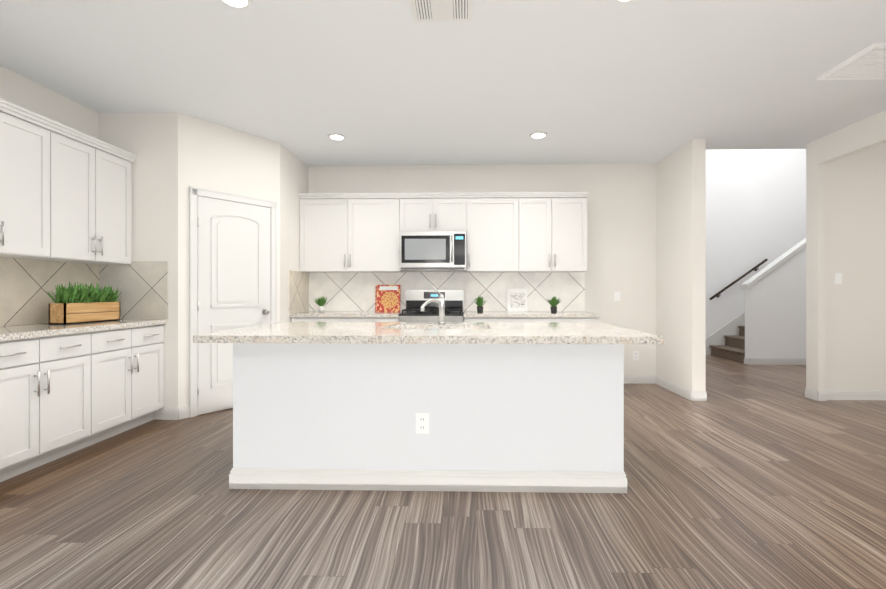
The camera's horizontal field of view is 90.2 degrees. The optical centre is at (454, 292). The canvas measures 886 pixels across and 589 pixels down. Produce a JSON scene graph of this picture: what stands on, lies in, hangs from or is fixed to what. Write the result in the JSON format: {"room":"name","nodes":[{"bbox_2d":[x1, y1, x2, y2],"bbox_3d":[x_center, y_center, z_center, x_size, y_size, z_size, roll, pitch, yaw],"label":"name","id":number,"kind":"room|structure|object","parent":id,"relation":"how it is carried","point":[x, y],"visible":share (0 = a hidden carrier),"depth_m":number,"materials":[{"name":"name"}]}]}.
{"room":"kitchen","nodes":[
{"label":"kitchen","id":0,"kind":"room"},
{"bbox_2d":[0,65,99,326],"bbox_3d":[-3.463,-0.243,0.519,0.120,2.850,7.440,0,0,1],"label":"wall","id":1,"kind":"structure","parent":0,"point":[16,89],"depth_m":3.60,"materials":[{"name":"paint"}]},
{"bbox_2d":[0,106,63,261],"bbox_3d":[-3.178,-0.744,2.890,0.327,0.972,0.924,0,0,1],"label":"upper cabinet","id":2,"kind":"object","parent":1,"relation":"attached to","point":[31,150],"depth_m":3.15,"materials":[{"name":"white wood"}]},
{"bbox_2d":[0,257,98,325],"bbox_3d":[-3.349,-0.004,2.514,0.007,0.507,3.200,0,0,1],"label":"wall tile","id":3,"kind":"structure","parent":1,"relation":"attached to","point":[26,285],"depth_m":3.48,"materials":[{"name":"beige tile"}]},
{"bbox_2d":[64,130,135,263],"bbox_3d":[-3.159,-0.745,3.668,0.327,0.972,0.882,0,0,1],"label":"upper cabinet","id":4,"kind":"object","parent":1,"relation":"attached to","point":[65,193],"depth_m":3.69,"materials":[{"name":"white wood"}]},
{"bbox_2d":[100,113,187,418],"bbox_3d":[-2.938,-0.245,4.167,0.750,2.850,0.120,0,0,1],"label":"wall","id":5,"kind":"structure","parent":0,"point":[159,141],"depth_m":4.10,"materials":[{"name":"paint"}]},
{"bbox_2d":[99,261,167,318],"bbox_3d":[-2.982,-0.020,4.104,0.646,0.538,0.007,0,0,1],"label":"wall tile","id":6,"kind":"structure","parent":5,"relation":"attached to","point":[142,286],"depth_m":4.10,"materials":[{"name":"beige tile"}]},
{"bbox_2d":[189,186,276,417],"bbox_3d":[-2.231,0.090,4.523,0.028,2.180,0.892,0,0,36],"label":"door frame","id":7,"kind":"structure","parent":5,"relation":"attached to","point":[195,193],"depth_m":4.21,"materials":[{"name":"white wood"}]},
{"bbox_2d":[197,196,270,413],"bbox_3d":[-2.212,0.124,4.503,0.082,2.088,0.756,0,0,36],"label":"pantry door","id":8,"kind":"structure","parent":5,"relation":"in","point":[234,265],"depth_m":4.43,"materials":[{"name":"white wood"}]},
{"bbox_2d":[0,355,885,588],"bbox_3d":[2.397,1.231,2.666,11.730,0.100,12.320,0,0,1],"label":"floor","id":9,"kind":"structure","parent":0,"point":[745,476],"depth_m":2.31,"materials":[{"name":"brown wood"}]},
{"bbox_2d":[0,331,99,481],"bbox_3d":[-3.033,0.736,2.907,0.617,0.890,0.924,0,0,1],"label":"base cabinet","id":10,"kind":"object","parent":9,"relation":"on","point":[67,389],"depth_m":2.96,"materials":[{"name":"white wood"}]},
{"bbox_2d":[0,319,166,342],"bbox_3d":[-3.031,0.271,2.496,0.642,0.040,3.220,0,0,1],"label":"countertop","id":11,"kind":"structure","parent":10,"relation":"on","point":[30,331],"depth_m":3.21,"materials":[{"name":"beige stone"}]},
{"bbox_2d":[47,281,121,324],"bbox_3d":[-3.070,0.077,3.692,0.315,0.346,0.698,0,0,1],"label":"planter box","id":12,"kind":"object","parent":11,"relation":"on","point":[72,305],"visible":1,"depth_m":3.60,"materials":[{"name":"brown wood"}]},
{"bbox_2d":[100,323,166,440],"bbox_3d":[-3.014,0.736,3.675,0.617,0.890,0.862,0,0,1],"label":"base cabinet","id":13,"kind":"object","parent":9,"relation":"on","point":[131,358],"depth_m":3.69,"materials":[{"name":"white wood"}]},
{"bbox_2d":[291,319,348,321],"bbox_3d":[-1.579,0.735,5.513,0.704,0.890,0.617,0,0,1],"label":"base cabinet","id":14,"kind":"object","parent":9,"relation":"on","point":[292,320],"depth_m":5.20,"materials":[{"name":"white wood"}]},
{"bbox_2d":[289,311,404,318],"bbox_3d":[-1.289,0.270,5.493,1.286,0.040,0.642,0,0,1],"label":"countertop","id":15,"kind":"structure","parent":14,"relation":"on","point":[309,314],"depth_m":5.20,"materials":[{"name":"beige stone"}]},
{"bbox_2d":[315,295,327,311],"bbox_3d":[-1.662,0.138,5.559,0.273,0.222,0.280,0,0,1],"label":"plant pot","id":16,"kind":"object","parent":15,"relation":"on","point":[321,303],"visible":1,"depth_m":5.51,"materials":[{"name":"white"}]},
{"bbox_2d":[375,285,400,311],"bbox_3d":[-0.864,0.077,5.731,0.330,0.351,0.099,0,0,1],"label":"cookbook","id":17,"kind":"object","parent":15,"relation":"on","point":[387,298],"visible":0.92,"depth_m":5.70,"materials":[{"name":"red paper"}]},
{"bbox_2d":[349,315,398,321],"bbox_3d":[-0.999,0.735,5.499,0.704,0.890,0.617,0,0,1],"label":"base cabinet","id":18,"kind":"object","parent":9,"relation":"on","point":[350,320],"depth_m":5.19,"materials":[{"name":"white wood"}]},
{"bbox_2d":[225,342,626,492],"bbox_3d":[-0.155,0.740,3.186,2.372,0.880,1.126,0,0,1],"label":"kitchen island","id":19,"kind":"object","parent":9,"relation":"on","point":[523,406],"depth_m":2.64,"materials":[{"name":"paint"}]},
{"bbox_2d":[416,413,428,433],"bbox_3d":[-0.190,0.781,2.634,0.078,0.122,0.009,0,0,1],"label":"outlet","id":20,"kind":"object","parent":19,"relation":"attached to","point":[422,423],"visible":1,"depth_m":2.63,"materials":[{"name":"white plastic"}]},
{"bbox_2d":[193,330,663,345],"bbox_3d":[-0.163,0.278,2.839,2.768,0.044,0.500,0,0,1],"label":"island countertop","id":21,"kind":"structure","parent":19,"relation":"on","point":[366,337],"depth_m":2.62,"materials":[{"name":"beige stone"}]},
{"bbox_2d":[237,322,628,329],"bbox_3d":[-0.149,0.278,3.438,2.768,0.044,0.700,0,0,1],"label":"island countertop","id":22,"kind":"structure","parent":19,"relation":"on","point":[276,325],"depth_m":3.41,"materials":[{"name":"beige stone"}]},
{"bbox_2d":[421,283,445,323],"bbox_3d":[-0.164,0.090,3.510,0.186,0.330,0.224,0,0,1],"label":"faucet","id":23,"kind":"object","parent":22,"relation":"on","point":[441,301],"visible":1,"depth_m":3.56,"materials":[{"name":"silver metal"}]},
{"bbox_2d":[399,290,463,321],"bbox_3d":[-0.264,0.575,5.428,0.754,1.210,0.704,0,0,1],"label":"range","id":24,"kind":"object","parent":9,"relation":"on","point":[415,300],"visible":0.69,"depth_m":5.70,"materials":[{"name":"silver metal"}]},
{"bbox_2d":[464,315,536,321],"bbox_3d":[0.547,0.735,5.461,0.850,0.890,0.617,0,0,1],"label":"base cabinet","id":25,"kind":"object","parent":9,"relation":"on","point":[465,320],"depth_m":5.15,"materials":[{"name":"white wood"}]},
{"bbox_2d":[465,311,599,318],"bbox_3d":[0.905,0.270,5.439,1.570,0.040,0.642,0,0,1],"label":"countertop","id":26,"kind":"structure","parent":25,"relation":"on","point":[468,314],"depth_m":5.15,"materials":[{"name":"beige stone"}]},
{"bbox_2d":[473,295,485,312],"bbox_3d":[0.310,0.136,5.493,0.247,0.227,0.244,0,0,1],"label":"plant pot","id":27,"kind":"object","parent":26,"relation":"on","point":[479,302],"visible":1,"depth_m":5.44,"materials":[{"name":"grey"}]},
{"bbox_2d":[507,289,527,311],"bbox_3d":[0.816,0.102,5.709,0.260,0.298,0.064,0,0,1],"label":"sign","id":28,"kind":"object","parent":26,"relation":"on","point":[517,300],"visible":0.89,"depth_m":5.70,"materials":[{"name":"white"}]},
{"bbox_2d":[547,295,560,312],"bbox_3d":[1.227,0.138,5.454,0.264,0.223,0.258,0,0,1],"label":"plant pot","id":29,"kind":"object","parent":26,"relation":"on","point":[553,302],"visible":1,"depth_m":5.42,"materials":[{"name":"grey"}]},
{"bbox_2d":[537,319,598,321],"bbox_3d":[1.269,0.735,5.443,0.842,0.890,0.617,0,0,1],"label":"base cabinet","id":30,"kind":"object","parent":9,"relation":"on","point":[538,320],"depth_m":5.13,"materials":[{"name":"white wood"}]},
{"bbox_2d":[710,326,744,362],"bbox_3d":[6.528,-0.024,7.774,3.477,2.405,0.994,0,0,1],"label":"stairs","id":31,"kind":"structure","parent":9,"relation":"on","point":[733,348],"depth_m":7.93,"materials":[{"name":"wood"}]},
{"bbox_2d":[0,0,885,165],"bbox_3d":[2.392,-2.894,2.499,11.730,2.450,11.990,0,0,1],"label":"ceiling","id":32,"kind":"structure","parent":0,"point":[392,82],"depth_m":3.33,"materials":[{"name":"paint"}]},
{"bbox_2d":[220,0,252,8],"bbox_3d":[-1.244,-1.662,2.494,0.190,0.013,0.190,0,0,1],"label":"recessed light","id":33,"kind":"object","parent":32,"relation":"in","point":[240,4],"visible":0.98,"depth_m":2.53,"materials":[{"name":"white"}]},
{"bbox_2d":[328,133,345,139],"bbox_3d":[-1.259,-1.663,4.725,0.190,0.013,0.190,0,0,1],"label":"recessed light","id":34,"kind":"object","parent":32,"relation":"in","point":[335,136],"visible":0.94,"depth_m":4.69,"materials":[{"name":"white"}]},
{"bbox_2d":[410,0,472,21],"bbox_3d":[-0.072,-1.662,2.545,0.360,0.014,0.320,0,0,1],"label":"ceiling vent","id":35,"kind":"object","parent":32,"relation":"in","point":[442,10],"visible":1,"depth_m":2.60,"materials":[{"name":"white metal"}]},
{"bbox_2d":[529,131,546,138],"bbox_3d":[0.891,-1.663,4.672,0.190,0.013,0.190,0,0,1],"label":"recessed light","id":36,"kind":"object","parent":32,"relation":"in","point":[537,135],"visible":0.98,"depth_m":4.66,"materials":[{"name":"white"}]},
{"bbox_2d":[615,0,633,2],"bbox_3d":[0.966,-1.662,2.439,0.190,0.013,0.190,0,0,1],"label":"recessed light","id":37,"kind":"object","parent":32,"relation":"in","point":[623,1],"visible":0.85,"depth_m":2.51,"materials":[{"name":"white"}]},
{"bbox_2d":[817,43,885,79],"bbox_3d":[3.135,-1.657,3.186,0.640,0.024,0.480,0,0,1],"label":"ceiling vent","id":38,"kind":"object","parent":32,"relation":"in","point":[868,63],"visible":1,"depth_m":3.23,"materials":[{"name":"white metal"}]},
{"bbox_2d":[296,164,655,374],"bbox_3d":[0.356,-0.245,5.836,4.805,2.850,0.120,0,0,1],"label":"wall","id":39,"kind":"structure","parent":0,"point":[646,241],"depth_m":5.74,"materials":[{"name":"paint"}]},
{"bbox_2d":[289,270,310,313],"bbox_3d":[-1.930,-0.005,5.496,0.007,0.507,0.637,0,0,1],"label":"wall tile","id":40,"kind":"structure","parent":39,"relation":"attached to","point":[299,282],"depth_m":5.49,"materials":[{"name":"beige tile"}]},
{"bbox_2d":[299,195,357,272],"bbox_3d":[-1.592,-0.726,5.658,0.673,0.932,0.327,0,0,1],"label":"upper cabinet","id":41,"kind":"object","parent":39,"relation":"attached to","point":[326,221],"depth_m":5.50,"materials":[{"name":"white wood"}]},
{"bbox_2d":[354,195,402,272],"bbox_3d":[-1.027,-0.726,5.644,0.706,0.932,0.327,0,0,1],"label":"upper cabinet","id":42,"kind":"object","parent":39,"relation":"attached to","point":[377,218],"depth_m":5.49,"materials":[{"name":"white wood"}]},
{"bbox_2d":[402,195,465,230],"bbox_3d":[-0.259,-0.971,5.625,0.830,0.442,0.327,0,0,1],"label":"upper cabinet","id":43,"kind":"object","parent":39,"relation":"attached to","point":[419,212],"depth_m":5.47,"materials":[{"name":"white wood"}]},
{"bbox_2d":[399,231,465,270],"bbox_3d":[-0.261,-0.510,5.564,0.822,0.470,0.446,0,0,1],"label":"microwave","id":44,"kind":"object","parent":43,"relation":"attached to","point":[432,250],"visible":1,"depth_m":5.39,"materials":[{"name":"silver metal"}]},
{"bbox_2d":[311,272,584,310],"bbox_3d":[-0.114,-0.011,5.784,3.624,0.518,0.008,0,0,1],"label":"wall tile","id":45,"kind":"structure","parent":39,"relation":"attached to","point":[343,291],"depth_m":5.77,"materials":[{"name":"beige tile"}]},
{"bbox_2d":[466,195,525,271],"bbox_3d":[0.509,-0.726,5.606,0.706,0.932,0.327,0,0,1],"label":"upper cabinet","id":46,"kind":"object","parent":39,"relation":"attached to","point":[505,232],"depth_m":5.45,"materials":[{"name":"white wood"}]},
{"bbox_2d":[522,195,587,271],"bbox_3d":[1.189,-0.726,5.589,0.903,0.932,0.327,0,0,1],"label":"upper cabinet","id":47,"kind":"object","parent":39,"relation":"attached to","point":[556,225],"depth_m":5.43,"materials":[{"name":"white wood"}]},
{"bbox_2d":[614,292,619,300],"bbox_3d":[2.117,0.050,5.727,0.078,0.122,0.010,0,0,1],"label":"light switch","id":48,"kind":"object","parent":39,"relation":"attached to","point":[616,296],"visible":1,"depth_m":5.73,"materials":[{"name":"white plastic"}]},
{"bbox_2d":[633,351,638,359],"bbox_3d":[2.357,0.820,5.722,0.078,0.122,0.009,0,0,1],"label":"outlet","id":49,"kind":"object","parent":39,"relation":"attached to","point":[635,355],"visible":1,"depth_m":5.72,"materials":[{"name":"white plastic"}]},
{"bbox_2d":[624,375,654,383],"bbox_3d":[2.162,1.127,5.725,0.910,0.105,0.015,0,0,1],"label":"baseboard","id":50,"kind":"structure","parent":39,"relation":"attached to","point":[637,379],"depth_m":5.71,"materials":[{"name":"white wood"}]},
{"bbox_2d":[656,139,705,400],"bbox_3d":[2.676,-0.245,5.257,0.140,2.850,0.905,0,0,1],"label":"wall","id":51,"kind":"structure","parent":0,"point":[681,175],"depth_m":5.03,"materials":[{"name":"paint"}]},
{"bbox_2d":[655,375,694,400],"bbox_3d":[2.597,1.127,5.237,0.015,0.105,0.890,0,0,1],"label":"baseboard","id":52,"kind":"structure","parent":51,"relation":"attached to","point":[686,393],"depth_m":5.16,"materials":[{"name":"white wood"}]},
{"bbox_2d":[695,391,706,400],"bbox_3d":[2.754,1.127,5.312,0.015,0.105,1.050,0,0,1],"label":"baseboard","id":53,"kind":"structure","parent":51,"relation":"attached to","point":[702,395],"depth_m":4.79,"materials":[{"name":"white wood"}]},
{"bbox_2d":[706,149,805,354],"bbox_3d":[5.474,-1.421,8.360,5.580,5.200,0.120,0,0,1],"label":"wall","id":54,"kind":"structure","parent":0,"point":[755,207],"depth_m":8.28,"materials":[{"name":"paint"}]},
{"bbox_2d":[706,312,744,354],"bbox_3d":[6.380,-0.233,8.269,3.798,2.822,0.015,0,0,1],"label":"trim","id":55,"kind":"structure","parent":54,"relation":"attached to","point":[729,328],"depth_m":8.29,"materials":[{"name":"white wood"}]},
{"bbox_2d":[709,259,767,299],"bbox_3d":[5.301,-0.241,8.256,1.064,0.774,0.095,0,0,1],"label":"handrail","id":56,"kind":"object","parent":54,"relation":"attached to","point":[738,279],"visible":1,"depth_m":8.22,"materials":[{"name":"brown metal"}]},
{"bbox_2d":[741,238,805,357],"bbox_3d":[6.517,-0.759,7.224,3.473,3.876,0.180,0,0,1],"label":"wall","id":57,"kind":"structure","parent":0,"point":[775,308],"depth_m":7.20,"materials":[{"name":"paint"}]},
{"bbox_2d":[747,358,805,364],"bbox_3d":[6.526,1.127,7.167,3.455,0.105,0.015,0,0,1],"label":"baseboard","id":58,"kind":"structure","parent":57,"relation":"attached to","point":[751,361],"depth_m":7.19,"materials":[{"name":"white wood"}]},
{"bbox_2d":[806,110,885,390],"bbox_3d":[3.906,-0.243,0.797,0.080,2.850,8.360,0,0,1],"label":"wall","id":59,"kind":"structure","parent":0,"point":[846,167],"depth_m":4.84,"materials":[{"name":"paint"}]},
{"bbox_2d":[805,388,819,397],"bbox_3d":[6.077,1.128,4.932,4.245,0.105,0.015,0,0,1],"label":"baseboard","id":60,"kind":"structure","parent":59,"relation":"attached to","point":[809,393],"depth_m":4.88,"materials":[{"name":"white wood"}]},
{"bbox_2d":[834,273,841,283],"bbox_3d":[4.216,-0.150,4.844,0.078,0.122,0.010,0,0,1],"label":"light switch","id":61,"kind":"object","parent":59,"relation":"attached to","point":[837,278],"visible":1,"depth_m":4.84,"materials":[{"name":"white plastic"}]},
{"bbox_2d":[820,390,885,400],"bbox_3d":[6.120,1.128,4.793,4.150,0.105,0.020,0,0,1],"label":"baseboard","id":62,"kind":"structure","parent":59,"relation":"attached to","point":[826,395],"depth_m":4.83,"materials":[{"name":"white wood"}]}
]}

